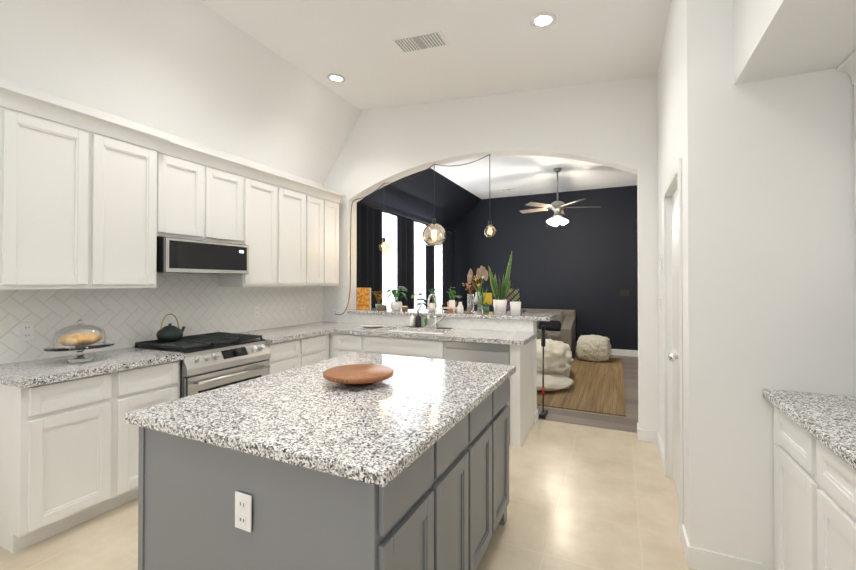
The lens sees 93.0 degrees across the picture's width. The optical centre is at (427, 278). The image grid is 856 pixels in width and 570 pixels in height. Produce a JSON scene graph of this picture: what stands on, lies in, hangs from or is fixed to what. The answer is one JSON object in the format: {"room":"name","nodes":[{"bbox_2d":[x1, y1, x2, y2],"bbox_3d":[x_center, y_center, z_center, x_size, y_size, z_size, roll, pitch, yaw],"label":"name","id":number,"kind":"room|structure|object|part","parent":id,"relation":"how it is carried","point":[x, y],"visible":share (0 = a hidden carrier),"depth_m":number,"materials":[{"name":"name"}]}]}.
{"room":"kitchen","nodes":[
{"label":"kitchen","id":0,"kind":"room"},
{"bbox_2d":[0,78,453,364],"bbox_3d":[-1.716,0.109,4.442,0.130,2.680,10.940,0,-1,25],"label":"wall","id":1,"kind":"structure","parent":0,"point":[195,304],"depth_m":3.25,"materials":[{"name":"white tile"}]},
{"bbox_2d":[19,322,34,340],"bbox_3d":[-2.521,0.333,2.554,0.008,0.116,0.072,0,-1,25],"label":"outlet","id":2,"kind":"object","parent":1,"relation":"attached to","point":[26,331],"visible":1,"depth_m":2.55,"materials":[{"name":"white plastic"}]},
{"bbox_2d":[0,93,107,289],"bbox_3d":[-2.362,-0.463,2.477,0.368,1.049,0.484,0,-1,25],"label":"upper cabinet","id":3,"kind":"object","parent":1,"relation":"attached to","point":[89,200],"depth_m":2.38,"materials":[{"name":"white wood"}]},
{"bbox_2d":[108,125,171,288],"bbox_3d":[-2.200,-0.460,2.821,0.368,1.049,0.553,0,-1,25],"label":"upper cabinet","id":4,"kind":"object","parent":1,"relation":"attached to","point":[139,166],"depth_m":2.81,"materials":[{"name":"white wood"}]},
{"bbox_2d":[172,145,215,241],"bbox_3d":[-2.030,-0.646,3.223,0.338,0.669,0.454,0,-1,25],"label":"upper cabinet","id":5,"kind":"object","parent":1,"relation":"attached to","point":[193,174],"depth_m":3.21,"materials":[{"name":"white wood"}]},
{"bbox_2d":[157,237,248,273],"bbox_3d":[-1.927,-0.171,3.356,0.406,0.259,0.740,0,-1,25],"label":"over-the-range microwave","id":6,"kind":"object","parent":5,"relation":"attached to","point":[181,256],"visible":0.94,"depth_m":3.19,"materials":[{"name":"black metal"}]},
{"bbox_2d":[216,161,247,244],"bbox_3d":[-1.896,-0.644,3.509,0.338,0.669,0.454,0,-1,25],"label":"upper cabinet","id":7,"kind":"object","parent":1,"relation":"attached to","point":[231,180],"depth_m":3.53,"materials":[{"name":"white wood"}]},
{"bbox_2d":[218,169,283,286],"bbox_3d":[-1.715,-0.451,3.894,0.338,1.049,0.538,0,-1,25],"label":"upper cabinet","id":8,"kind":"object","parent":1,"relation":"attached to","point":[265,193],"depth_m":3.85,"materials":[{"name":"white wood"}]},
{"bbox_2d":[254,307,258,317],"bbox_3d":[-1.763,0.347,4.175,0.008,0.116,0.072,0,-1,25],"label":"outlet","id":9,"kind":"object","parent":1,"relation":"attached to","point":[256,312],"visible":1,"depth_m":4.17,"materials":[{"name":"white plastic"}]},
{"bbox_2d":[284,181,311,285],"bbox_3d":[-1.546,-0.448,4.257,0.338,1.049,0.538,0,-1,25],"label":"upper cabinet","id":10,"kind":"object","parent":1,"relation":"attached to","point":[297,198],"depth_m":4.26,"materials":[{"name":"white wood"}]},
{"bbox_2d":[301,303,304,313],"bbox_3d":[-1.475,0.352,4.791,0.008,0.116,0.072,0,-1,25],"label":"outlet","id":11,"kind":"object","parent":1,"relation":"attached to","point":[302,308],"visible":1,"depth_m":4.79,"materials":[{"name":"white plastic"}]},
{"bbox_2d":[312,189,327,285],"bbox_3d":[-1.399,-0.445,4.569,0.338,1.049,0.428,0,-1,25],"label":"upper cabinet","id":12,"kind":"object","parent":1,"relation":"attached to","point":[319,200],"depth_m":4.56,"materials":[{"name":"white wood"}]},
{"bbox_2d":[328,193,339,284],"bbox_3d":[-1.291,-0.443,4.800,0.338,1.049,0.358,0,-1,25],"label":"upper cabinet","id":13,"kind":"object","parent":1,"relation":"attached to","point":[333,202],"depth_m":4.80,"materials":[{"name":"white wood"}]},
{"bbox_2d":[358,201,454,231],"bbox_3d":[-0.276,-1.058,7.256,0.121,0.024,3.900,0,-1,25],"label":"curtain rod","id":14,"kind":"object","parent":1,"relation":"attached to","point":[399,214],"visible":0.67,"depth_m":6.62,"materials":[{"name":"black metal"}]},
{"bbox_2d":[356,203,381,308],"bbox_3d":[-0.835,0.201,5.895,0.087,2.480,0.680,0,-1,25],"label":"drape","id":15,"kind":"object","parent":14,"relation":"hanging from","point":[369,252],"visible":0.5,"depth_m":5.90,"materials":[{"name":"black fabric"}]},
{"bbox_2d":[382,212,396,307],"bbox_3d":[-0.642,0.206,6.439,0.041,2.480,0.610,0,-1,25],"label":"sheer curtain","id":16,"kind":"object","parent":14,"relation":"hanging from","point":[389,256],"visible":0.33,"depth_m":6.48,"materials":[{"name":"white fabric"}]},
{"bbox_2d":[397,216,413,308],"bbox_3d":[-0.372,0.209,6.898,0.083,2.480,0.590,0,-1,25],"label":"drape","id":17,"kind":"object","parent":14,"relation":"hanging from","point":[405,252],"visible":0.6,"depth_m":6.83,"materials":[{"name":"black fabric"}]},
{"bbox_2d":[414,222,425,309],"bbox_3d":[-0.182,0.214,7.417,0.041,2.480,0.650,0,-1,25],"label":"sheer curtain","id":18,"kind":"object","parent":14,"relation":"hanging from","point":[419,265],"visible":0.48,"depth_m":7.46,"materials":[{"name":"white fabric"}]},
{"bbox_2d":[426,224,434,309],"bbox_3d":[0.051,0.217,7.804,0.087,2.480,0.390,0,-1,25],"label":"drape","id":19,"kind":"object","parent":14,"relation":"hanging from","point":[430,267],"visible":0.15,"depth_m":7.80,"materials":[{"name":"black fabric"}]},
{"bbox_2d":[435,245,441,309],"bbox_3d":[0.176,0.220,8.187,0.040,2.480,0.550,0,-1,25],"label":"sheer curtain","id":20,"kind":"object","parent":14,"relation":"hanging from","point":[438,268],"visible":0.25,"depth_m":8.30,"materials":[{"name":"white fabric"}]},
{"bbox_2d":[443,229,451,309],"bbox_3d":[0.415,0.224,8.578,0.087,2.480,0.500,0,-1,25],"label":"drape","id":21,"kind":"object","parent":14,"relation":"hanging from","point":[447,264],"visible":0.56,"depth_m":8.51,"materials":[{"name":"black fabric"}]},
{"bbox_2d":[0,0,670,227],"bbox_3d":[0.870,-1.636,3.247,5.840,1.110,10.940,0,-1,25],"label":"ceiling","id":22,"kind":"structure","parent":0,"point":[248,80],"depth_m":3.35,"materials":[{"name":"white paint"}]},
{"bbox_2d":[327,74,344,82],"bbox_3d":[-0.924,-2.019,4.089,0.179,0.022,0.180,0,-1,25],"label":"recessed light","id":23,"kind":"object","parent":22,"relation":"in","point":[337,78],"visible":0.98,"depth_m":4.09,"materials":[{"name":"white plastic"}]},
{"bbox_2d":[391,30,449,53],"bbox_3d":[-0.062,-1.938,3.332,0.439,0.045,0.220,0,-1,25],"label":"ceiling vent","id":24,"kind":"object","parent":22,"relation":"in","point":[423,41],"visible":1,"depth_m":3.32,"materials":[{"name":"white metal"}]},
{"bbox_2d":[500,188,516,190],"bbox_3d":[1.599,-1.765,8.041,0.300,0.012,0.150,0,-1,25],"label":"ceiling vent","id":25,"kind":"object","parent":22,"relation":"in","point":[508,189],"visible":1,"depth_m":8.03,"materials":[{"name":"white metal"}]},
{"bbox_2d":[530,12,555,27],"bbox_3d":[0.829,-1.862,2.926,0.179,0.022,0.180,0,-1,25],"label":"recessed light","id":26,"kind":"object","parent":22,"relation":"in","point":[543,20],"visible":1,"depth_m":2.92,"materials":[{"name":"white plastic"}]},
{"bbox_2d":[520,168,586,225],"bbox_3d":[2.115,-1.324,6.626,1.292,0.917,1.243,0,-1,25],"label":"ceiling fan","id":27,"kind":"object","parent":22,"relation":"hanging from","point":[557,207],"visible":1,"depth_m":6.53,"materials":[{"name":"grey metal"}]},
{"bbox_2d":[0,419,696,569],"bbox_3d":[-0.511,1.453,1.389,4.890,0.060,6.450,0,-1,25],"label":"floor","id":28,"kind":"structure","parent":0,"point":[581,497],"depth_m":2.40,"materials":[{"name":"beige tile"}]},
{"bbox_2d":[0,370,119,553],"bbox_3d":[-2.264,0.994,2.397,0.615,0.876,0.425,0,-1,25],"label":"base cabinet","id":29,"kind":"object","parent":28,"relation":"on","point":[69,447],"depth_m":2.21,"materials":[{"name":"white wood"}]},
{"bbox_2d":[0,347,183,389],"bbox_3d":[-2.163,0.538,2.572,0.639,0.040,0.860,0,-1,25],"label":"countertop","id":30,"kind":"structure","parent":29,"relation":"on","point":[39,372],"depth_m":2.43,"materials":[{"name":"grey stone"}]},
{"bbox_2d":[43,320,114,362],"bbox_3d":[-2.199,0.389,2.568,0.344,0.258,0.344,0,-1,25],"label":"cake stand","id":31,"kind":"object","parent":30,"relation":"on","point":[79,343],"visible":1,"depth_m":2.52,"materials":[{"name":"clear glass"}]},
{"bbox_2d":[120,362,179,505],"bbox_3d":[-2.102,0.997,2.743,0.615,0.876,0.488,0,-1,25],"label":"base cabinet","id":32,"kind":"object","parent":28,"relation":"on","point":[147,386],"depth_m":2.58,"materials":[{"name":"white wood"}]},
{"bbox_2d":[133,332,270,397],"bbox_3d":[-1.788,0.964,3.287,0.706,0.950,0.748,0,-1,25],"label":"range","id":33,"kind":"object","parent":28,"relation":"on","point":[212,361],"visible":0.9,"depth_m":3.11,"materials":[{"name":"silver metal"}]},
{"bbox_2d":[156,314,184,341],"bbox_3d":[-2.015,0.381,3.197,0.180,0.214,0.215,0,-1,25],"label":"teapot","id":34,"kind":"object","parent":33,"relation":"on","point":[169,333],"visible":1,"depth_m":3.13,"materials":[{"name":"ceramic"}]},
{"bbox_2d":[267,342,303,374],"bbox_3d":[-1.589,1.006,3.841,0.615,0.876,0.408,0,-1,25],"label":"base cabinet","id":35,"kind":"object","parent":28,"relation":"on","point":[283,358],"depth_m":3.72,"materials":[{"name":"white wood"}]},
{"bbox_2d":[304,346,331,364],"bbox_3d":[-1.407,1.010,4.229,0.615,0.876,0.450,0,-1,25],"label":"base cabinet","id":36,"kind":"object","parent":28,"relation":"on","point":[310,356],"depth_m":4.09,"materials":[{"name":"white wood"}]},
{"bbox_2d":[125,352,515,569],"bbox_3d":[-0.315,0.971,1.977,1.150,0.915,1.505,0,-1,25],"label":"kitchen island","id":37,"kind":"object","parent":28,"relation":"on","point":[405,466],"visible":1,"depth_m":1.43,"materials":[{"name":"grey"}]},
{"bbox_2d":[235,491,251,532],"bbox_3d":[-0.596,0.751,1.307,0.072,0.116,0.008,0,-1,25],"label":"outlet","id":38,"kind":"object","parent":37,"relation":"attached to","point":[243,511],"visible":1,"depth_m":1.30,"materials":[{"name":"white plastic"}]},
{"bbox_2d":[323,364,393,385],"bbox_3d":[-0.341,0.484,2.007,0.344,0.058,0.344,0,-1,25],"label":"bowl","id":39,"kind":"object","parent":37,"relation":"on","point":[358,374],"visible":1,"depth_m":1.95,"materials":[{"name":"brown wood"}]},
{"bbox_2d":[340,350,355,355],"bbox_3d":[-0.687,1.012,4.487,0.350,0.876,0.625,0,-1,25],"label":"base cabinet","id":40,"kind":"object","parent":28,"relation":"on","point":[342,352],"depth_m":4.23,"materials":[{"name":"white wood"}]},
{"bbox_2d":[446,341,509,432],"bbox_3d":[0.549,1.010,3.881,0.594,0.868,0.573,0,-1,25],"label":"dishwasher","id":41,"kind":"object","parent":28,"relation":"on","point":[480,352],"visible":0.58,"depth_m":3.61,"materials":[{"name":"silver metal"}]},
{"bbox_2d":[444,338,533,446],"bbox_3d":[0.566,1.007,3.901,0.765,0.876,0.625,0,-1,25],"label":"base cabinet","id":42,"kind":"object","parent":28,"relation":"on","point":[521,382],"depth_m":3.53,"materials":[{"name":"white wood"}]},
{"bbox_2d":[240,322,535,357],"bbox_3d":[-0.435,0.549,3.895,2.649,0.040,1.482,0,-1,25],"label":"countertop","id":43,"kind":"structure","parent":42,"relation":"on","point":[425,342],"depth_m":4.00,"materials":[{"name":"grey stone"}]},
{"bbox_2d":[361,324,384,327],"bbox_3d":[-0.607,0.522,4.483,0.272,0.018,0.272,0,-1,25],"label":"dish","id":44,"kind":"object","parent":43,"relation":"on","point":[372,325],"visible":0.96,"depth_m":4.53,"materials":[{"name":"white ceramic"}]},
{"bbox_2d":[407,310,422,327],"bbox_3d":[-0.146,0.441,4.491,0.160,0.186,0.085,0,-1,25],"label":"bottles","id":45,"kind":"object","parent":43,"relation":"on","point":[414,321],"visible":1,"depth_m":4.47,"materials":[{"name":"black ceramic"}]},
{"bbox_2d":[427,294,442,327],"bbox_3d":[0.072,0.347,4.301,0.116,0.372,0.237,0,-1,25],"label":"tap","id":46,"kind":"object","parent":43,"relation":"on","point":[436,319],"depth_m":4.37,"materials":[{"name":"silver metal"}]},
{"bbox_2d":[769,401,805,569],"bbox_3d":[1.765,0.987,1.529,0.635,0.876,0.486,0,-1,25],"label":"base cabinet","id":47,"kind":"object","parent":28,"relation":"on","point":[789,442],"depth_m":1.68,"materials":[{"name":"white wood"}]},
{"bbox_2d":[806,433,855,569],"bbox_3d":[1.573,0.983,1.119,0.635,0.876,0.420,0,-1,25],"label":"base cabinet","id":48,"kind":"object","parent":28,"relation":"on","point":[814,449],"depth_m":1.36,"materials":[{"name":"white wood"}]},
{"bbox_2d":[762,389,855,472],"bbox_3d":[1.088,0.517,0.111,0.656,0.040,3.636,0,-1,25],"label":"countertop","id":49,"kind":"structure","parent":48,"relation":"on","point":[830,419],"depth_m":1.52,"materials":[{"name":"grey stone"}]},
{"bbox_2d":[323,75,658,430],"bbox_3d":[1.248,-0.309,4.042,5.840,3.510,0.180,0,-1,25],"label":"wall","id":50,"kind":"structure","parent":0,"point":[613,124],"depth_m":4.05,"materials":[{"name":"white paint"}]},
{"bbox_2d":[323,285,347,322],"bbox_3d":[-1.152,0.311,5.055,0.368,0.455,0.007,0,-1,25],"label":"backsplash","id":51,"kind":"structure","parent":50,"relation":"attached to","point":[335,297],"depth_m":5.05,"materials":[{"name":"white tile"}]},
{"bbox_2d":[333,309,337,317],"bbox_3d":[-1.151,0.434,5.045,0.072,0.116,0.008,0,-1,25],"label":"outlet","id":52,"kind":"object","parent":51,"relation":"attached to","point":[334,312],"visible":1,"depth_m":5.04,"materials":[{"name":"white plastic"}]},
{"bbox_2d":[335,155,495,314],"bbox_3d":[-0.197,-0.439,4.718,2.014,1.770,0.270,0,-1,25],"label":"globe pendant light","id":53,"kind":"object","parent":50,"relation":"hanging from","point":[433,233],"depth_m":4.52,"materials":[{"name":"clear glass"}]},
{"bbox_3d":[-0.528,-0.729,4.876,0.125,0.827,0.125,0,-1,25],"label":"pendant light bulb","id":54,"kind":"part","parent":53,"relation":"part of","materials":[{"name":"yellow glass"}]},
{"bbox_3d":[-0.249,-0.439,4.679,1.952,1.770,0.123,0,-1,25],"label":"pendant light cord","id":55,"kind":"part","parent":53,"relation":"part of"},
{"bbox_3d":[0.659,-0.879,4.322,0.125,0.879,0.125,0,-1,25],"label":"pendant light bulb","id":56,"kind":"part","parent":53,"relation":"part of","materials":[{"name":"glass"}]},
{"bbox_2d":[348,313,532,331],"bbox_3d":[0.031,0.477,4.503,2.240,0.115,0.008,0,-1,25],"label":"backsplash","id":57,"kind":"structure","parent":50,"relation":"attached to","point":[496,324],"depth_m":4.38,"materials":[{"name":"white tile"}]},
{"bbox_2d":[347,308,556,320],"bbox_3d":[0.198,0.401,4.668,2.396,0.040,0.505,0,-1,25],"label":"bar","id":58,"kind":"object","parent":50,"relation":"on","point":[521,316],"visible":0.71,"depth_m":4.39,"materials":[{"name":"stone"}]},
{"bbox_2d":[357,288,371,309],"bbox_3d":[-0.792,0.247,5.024,0.208,0.273,0.037,0,-1,31],"label":"cookbook","id":59,"kind":"object","parent":58,"relation":"on","point":[364,298],"visible":1,"depth_m":5.00,"materials":[{"name":"orange paper"}]},
{"bbox_2d":[374,291,384,309],"bbox_3d":[-0.607,0.268,5.020,0.181,0.232,0.155,0,-1,25],"label":"bouquet","id":60,"kind":"object","parent":58,"relation":"on","point":[378,299],"visible":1,"depth_m":5.00,"materials":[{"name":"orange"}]},
{"bbox_2d":[377,305,386,310],"bbox_3d":[-0.553,0.350,4.873,0.100,0.065,0.070,0,-1,25],"label":"basket","id":61,"kind":"object","parent":58,"relation":"on","point":[381,307],"visible":1,"depth_m":4.84,"materials":[{"name":"brown wicker"}]},
{"bbox_2d":[387,286,406,310],"bbox_3d":[-0.353,0.237,4.898,0.224,0.291,0.294,0,-1,25],"label":"potted plant","id":62,"kind":"object","parent":58,"relation":"on","point":[396,304],"visible":1,"depth_m":4.85,"materials":[{"name":"white ceramic"}]},
{"bbox_2d":[402,306,407,310],"bbox_3d":[-0.270,0.351,4.757,0.072,0.060,0.072,0,-1,25],"label":"candle jar","id":63,"kind":"object","parent":58,"relation":"on","point":[404,308],"visible":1,"depth_m":4.73,"materials":[{"name":"brown"}]},
{"bbox_2d":[411,293,425,310],"bbox_3d":[-0.107,0.275,4.779,0.132,0.213,0.248,0,-1,25],"label":"potted plant","id":64,"kind":"object","parent":58,"relation":"on","point":[419,306],"visible":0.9,"depth_m":4.78,"materials":[{"name":"green plant"}]},
{"bbox_2d":[424,289,439,325],"bbox_3d":[0.036,0.322,4.609,0.113,0.411,0.368,0,-1,25],"label":"pothos","id":65,"kind":"object","parent":58,"relation":"on","point":[431,306],"visible":0.81,"depth_m":4.60,"materials":[{"name":"white ceramic"}]},
{"bbox_2d":[438,300,456,312],"bbox_3d":[0.228,0.310,4.547,0.220,0.140,0.100,0,-1,25],"label":"tray","id":66,"kind":"object","parent":58,"relation":"on","point":[451,305],"visible":0.94,"depth_m":4.54,"materials":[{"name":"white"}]},
{"bbox_2d":[447,287,461,311],"bbox_3d":[0.301,0.239,4.715,0.143,0.284,0.210,0,-1,25],"label":"potted plant","id":67,"kind":"object","parent":58,"relation":"on","point":[452,295],"visible":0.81,"depth_m":4.67,"materials":[{"name":"plant"}]},
{"bbox_2d":[457,302,463,313],"bbox_3d":[0.352,0.316,4.423,0.076,0.125,0.076,0,-1,25],"label":"vase","id":68,"kind":"object","parent":58,"relation":"on","point":[460,309],"visible":1,"depth_m":4.40,"materials":[{"name":"white ceramic"}]},
{"bbox_2d":[467,306,470,313],"bbox_3d":[0.443,0.336,4.369,0.044,0.085,0.044,0,-1,25],"label":"bottle","id":69,"kind":"object","parent":58,"relation":"on","point":[468,309],"visible":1,"depth_m":4.35,"materials":[{"name":"brown glass"}]},
{"bbox_2d":[461,273,479,312],"bbox_3d":[0.485,0.158,4.572,0.192,0.445,0.147,0,-1,25],"label":"vase","id":70,"kind":"object","parent":58,"relation":"on","point":[469,295],"visible":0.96,"depth_m":4.56,"materials":[{"name":"clear glass"}]},
{"bbox_2d":[466,266,493,311],"bbox_3d":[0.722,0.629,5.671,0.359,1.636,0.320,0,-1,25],"label":"flower arrangement","id":71,"kind":"object","parent":58,"relation":"on","point":[482,271],"visible":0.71,"depth_m":5.67,"materials":[{"name":"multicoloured plant"}]},
{"bbox_2d":[474,276,486,313],"bbox_3d":[0.562,0.176,4.414,0.169,0.406,0.079,0,-1,25],"label":"vase","id":72,"kind":"object","parent":58,"relation":"on","point":[480,303],"visible":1,"depth_m":4.41,"materials":[{"name":"clear glass"}]},
{"bbox_2d":[484,302,488,313],"bbox_3d":[0.619,0.315,4.309,0.057,0.125,0.057,0,-1,25],"label":"bottle","id":73,"kind":"object","parent":58,"relation":"on","point":[486,308],"visible":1,"depth_m":4.29,"materials":[{"name":"green glass"}]},
{"bbox_2d":[489,252,511,313],"bbox_3d":[0.792,0.039,4.433,0.257,0.680,0.222,0,-1,25],"label":"potted plant","id":74,"kind":"object","parent":58,"relation":"on","point":[499,305],"visible":1,"depth_m":4.40,"materials":[{"name":"green plant"}]},
{"bbox_2d":[510,302,520,314],"bbox_3d":[0.915,0.310,4.247,0.116,0.135,0.116,0,-1,25],"label":"pot","id":75,"kind":"object","parent":58,"relation":"on","point":[515,308],"visible":1,"depth_m":4.20,"materials":[{"name":"white ceramic"}]},
{"bbox_2d":[506,284,519,310],"bbox_3d":[1.800,0.488,8.676,0.330,0.753,0.044,0,-1,25],"label":"plant","id":76,"kind":"object","parent":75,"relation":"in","point":[513,295],"visible":0.58,"depth_m":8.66,"materials":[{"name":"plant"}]},
{"bbox_2d":[637,422,651,436],"bbox_3d":[2.891,1.390,3.365,2.062,0.100,0.012,0,-1,25],"label":"baseboard","id":77,"kind":"structure","parent":50,"relation":"attached to","point":[639,431],"depth_m":3.60,"materials":[{"name":"white wood"}]},
{"bbox_2d":[454,185,637,349],"bbox_3d":[3.217,-0.145,8.110,5.720,3.250,0.120,0,-1,25],"label":"wall","id":78,"kind":"structure","parent":0,"point":[583,263],"depth_m":8.22,"materials":[{"name":"black paint"}]},
{"bbox_2d":[576,349,637,356],"bbox_3d":[3.134,1.419,8.062,5.600,0.120,0.012,0,-1,25],"label":"baseboard","id":79,"kind":"structure","parent":78,"relation":"attached to","point":[621,352],"depth_m":7.76,"materials":[{"name":"white wood"}]},
{"bbox_2d":[620,290,628,295],"bbox_3d":[3.768,0.279,7.775,0.160,0.115,0.011,0,-1,25],"label":"light switch","id":80,"kind":"object","parent":78,"relation":"attached to","point":[624,292],"visible":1,"depth_m":7.78,"materials":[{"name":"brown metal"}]},
{"bbox_2d":[537,352,637,432],"bbox_3d":[2.237,1.493,6.142,5.840,0.060,4.490,0,-1,25],"label":"floor","id":81,"kind":"structure","parent":0,"point":[628,422],"depth_m":4.33,"materials":[{"name":"wood"}]},
{"bbox_2d":[539,325,547,418],"bbox_3d":[1.218,0.973,4.288,0.065,0.950,0.200,0,-1,25],"label":"stick vacuum","id":82,"kind":"object","parent":81,"relation":"on","point":[543,414],"visible":1,"depth_m":4.29,"materials":[{"name":"black plastic"}]},
{"bbox_2d":[537,355,625,416],"bbox_3d":[1.683,1.459,6.374,2.500,0.012,3.500,0,-1,25],"label":"jute rug","id":83,"kind":"object","parent":81,"relation":"on","point":[596,387],"visible":0.36,"depth_m":5.19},
{"bbox_2d":[506,308,575,356],"bbox_3d":[2.061,1.039,7.575,1.170,0.848,1.690,0,-1,25],"label":"sectional sofa","id":84,"kind":"object","parent":83,"relation":"on","point":[561,326],"visible":0.42,"depth_m":7.79,"materials":[{"name":"brown fabric"}]},
{"bbox_2d":[538,311,560,330],"bbox_3d":[2.381,0.818,7.919,0.440,0.368,0.201,0,-1,25],"label":"sofa pillow","id":85,"kind":"object","parent":84,"relation":"on","point":[554,324],"depth_m":7.83,"materials":[{"name":"black fabric"}]},
{"bbox_2d":[537,339,573,390],"bbox_3d":[1.602,1.178,5.860,1.022,0.541,1.680,0,-1,25],"label":"ottoman","id":86,"kind":"object","parent":83,"relation":"on","point":[558,361],"visible":0.62,"depth_m":5.56,"materials":[{"name":"beige fabric"}]},
{"bbox_2d":[576,335,611,361],"bbox_3d":[2.983,1.239,7.311,0.592,0.444,0.592,0,-1,25],"label":"pouf","id":87,"kind":"object","parent":83,"relation":"on","point":[594,348],"visible":1,"depth_m":7.09,"materials":[{"name":"beige fabric"}]},
{"bbox_2d":[657,0,685,529],"bbox_3d":[1.742,-0.215,2.833,0.120,3.300,1.590,0,-1,25],"label":"wall","id":88,"kind":"structure","parent":0,"point":[670,112],"depth_m":2.72,"materials":[{"name":"white paint"}]},
{"bbox_2d":[652,431,663,468],"bbox_3d":[1.873,1.389,3.289,0.040,0.100,0.628,0,-1,25],"label":"baseboard","id":89,"kind":"structure","parent":88,"relation":"attached to","point":[655,434],"depth_m":3.43,"materials":[{"name":"white wood"}]},
{"bbox_2d":[662,158,683,540],"bbox_3d":[1.577,0.387,2.601,0.127,2.092,0.884,0,-1,25],"label":"door","id":90,"kind":"structure","parent":88,"relation":"attached to","point":[673,342],"depth_m":2.78,"materials":[{"name":"white wood"}]},
{"bbox_2d":[683,0,855,569],"bbox_3d":[2.240,-0.225,1.656,2.020,3.300,0.120,0,-1,25],"label":"wall","id":91,"kind":"structure","parent":0,"point":[770,233],"depth_m":1.92,"materials":[{"name":"white paint"}]},
{"bbox_2d":[684,542,762,569],"bbox_3d":[1.421,1.378,1.953,0.297,0.100,0.012,0,-1,25],"label":"baseboard","id":92,"kind":"structure","parent":91,"relation":"attached to","point":[698,558],"depth_m":1.96,"materials":[{"name":"white wood"}]},
{"bbox_2d":[733,0,855,84],"bbox_3d":[0.876,-1.420,-0.213,0.760,0.940,4.440,0,-1,25],"label":"soffit","id":93,"kind":"structure","parent":0,"point":[772,39],"depth_m":1.63,"materials":[{"name":"white paint"}]},
{"bbox_3d":[1.275,-0.242,-0.409,0.120,3.300,4.440,0,-1,25],"label":"wall","id":94,"kind":"structure","parent":0,"visible":0},
{"bbox_2d":[841,61,855,227],"bbox_3d":[1.894,-0.409,1.475,0.345,0.996,0.495,0,-1,25],"label":"upper cabinet","id":95,"kind":"object","parent":94,"relation":"attached to","point":[851,71],"depth_m":1.73,"materials":[{"name":"white"}]}
]}

